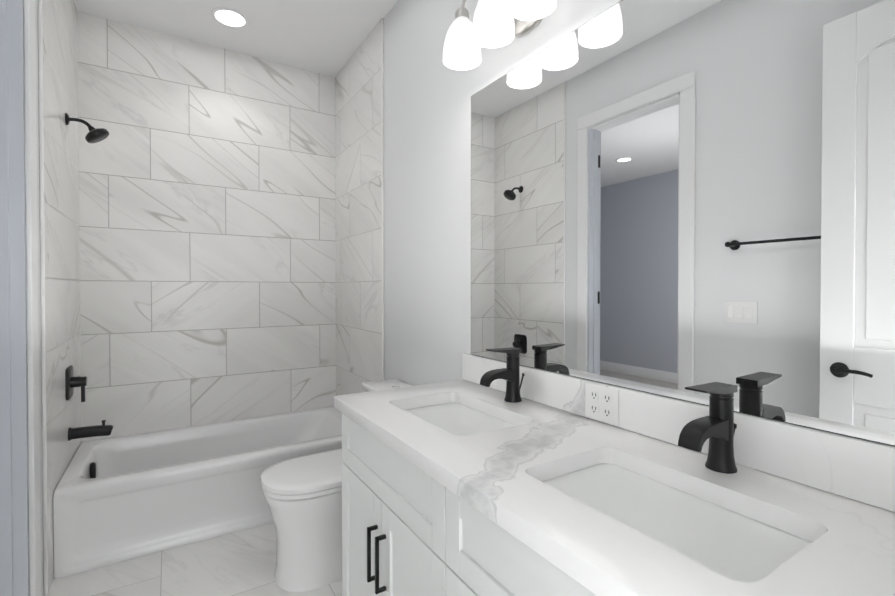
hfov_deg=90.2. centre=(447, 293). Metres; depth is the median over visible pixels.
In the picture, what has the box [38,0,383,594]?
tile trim
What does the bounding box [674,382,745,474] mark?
faucet
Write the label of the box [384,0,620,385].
wall
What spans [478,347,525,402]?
faucet
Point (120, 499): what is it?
bathtub
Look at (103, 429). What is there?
tub spout
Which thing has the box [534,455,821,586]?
sink
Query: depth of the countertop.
0.82 m
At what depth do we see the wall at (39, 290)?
1.81 m
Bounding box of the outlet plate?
[585,383,618,425]
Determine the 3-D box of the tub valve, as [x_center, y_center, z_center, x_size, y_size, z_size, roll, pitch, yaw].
[-1.889,0.464,2.280,0.073,0.185,0.160,0,1,-32]
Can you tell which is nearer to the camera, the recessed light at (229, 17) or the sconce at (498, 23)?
the sconce at (498, 23)
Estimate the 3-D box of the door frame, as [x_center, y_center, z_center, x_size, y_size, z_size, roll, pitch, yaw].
[-1.419,-0.010,1.317,0.156,2.523,0.866,0,1,-32]
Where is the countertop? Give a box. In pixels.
[334,379,894,595]
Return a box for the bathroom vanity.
[335,407,609,595]
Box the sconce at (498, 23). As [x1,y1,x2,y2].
[443,0,556,70]
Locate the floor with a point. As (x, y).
(241, 563)
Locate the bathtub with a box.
[53,406,341,577]
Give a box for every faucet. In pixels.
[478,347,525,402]
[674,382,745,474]
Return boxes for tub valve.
[65,365,86,401]
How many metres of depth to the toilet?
1.89 m
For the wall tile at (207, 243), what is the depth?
2.88 m
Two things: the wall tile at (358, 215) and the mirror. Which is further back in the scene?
the wall tile at (358, 215)
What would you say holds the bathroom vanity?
on the floor
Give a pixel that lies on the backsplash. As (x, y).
(862, 470)
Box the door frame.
[0,0,40,595]
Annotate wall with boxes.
[23,0,43,595]
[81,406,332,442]
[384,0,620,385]
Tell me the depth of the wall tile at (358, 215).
2.94 m
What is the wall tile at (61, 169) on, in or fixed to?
attached to the wall at (39, 290)
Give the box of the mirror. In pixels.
[471,0,894,446]
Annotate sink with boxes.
[402,395,517,434]
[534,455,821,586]
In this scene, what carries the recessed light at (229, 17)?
in the ceiling
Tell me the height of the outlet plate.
0.102 m
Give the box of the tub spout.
[68,420,112,440]
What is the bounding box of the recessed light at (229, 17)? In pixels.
[211,7,248,27]
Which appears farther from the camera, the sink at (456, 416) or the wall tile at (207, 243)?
the wall tile at (207, 243)
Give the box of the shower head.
[65,113,108,142]
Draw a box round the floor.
[44,522,341,595]
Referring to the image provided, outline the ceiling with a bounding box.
[74,0,397,76]
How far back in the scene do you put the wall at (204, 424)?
2.92 m
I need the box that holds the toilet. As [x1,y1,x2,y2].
[260,379,413,591]
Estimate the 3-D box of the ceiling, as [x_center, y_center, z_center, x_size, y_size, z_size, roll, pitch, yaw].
[-0.579,-1.630,1.507,1.764,0.060,3.660,0,1,-32]
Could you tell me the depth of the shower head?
2.28 m
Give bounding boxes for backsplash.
[462,353,894,510]
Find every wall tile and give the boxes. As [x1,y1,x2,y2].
[42,0,80,591]
[77,11,335,441]
[335,20,381,395]

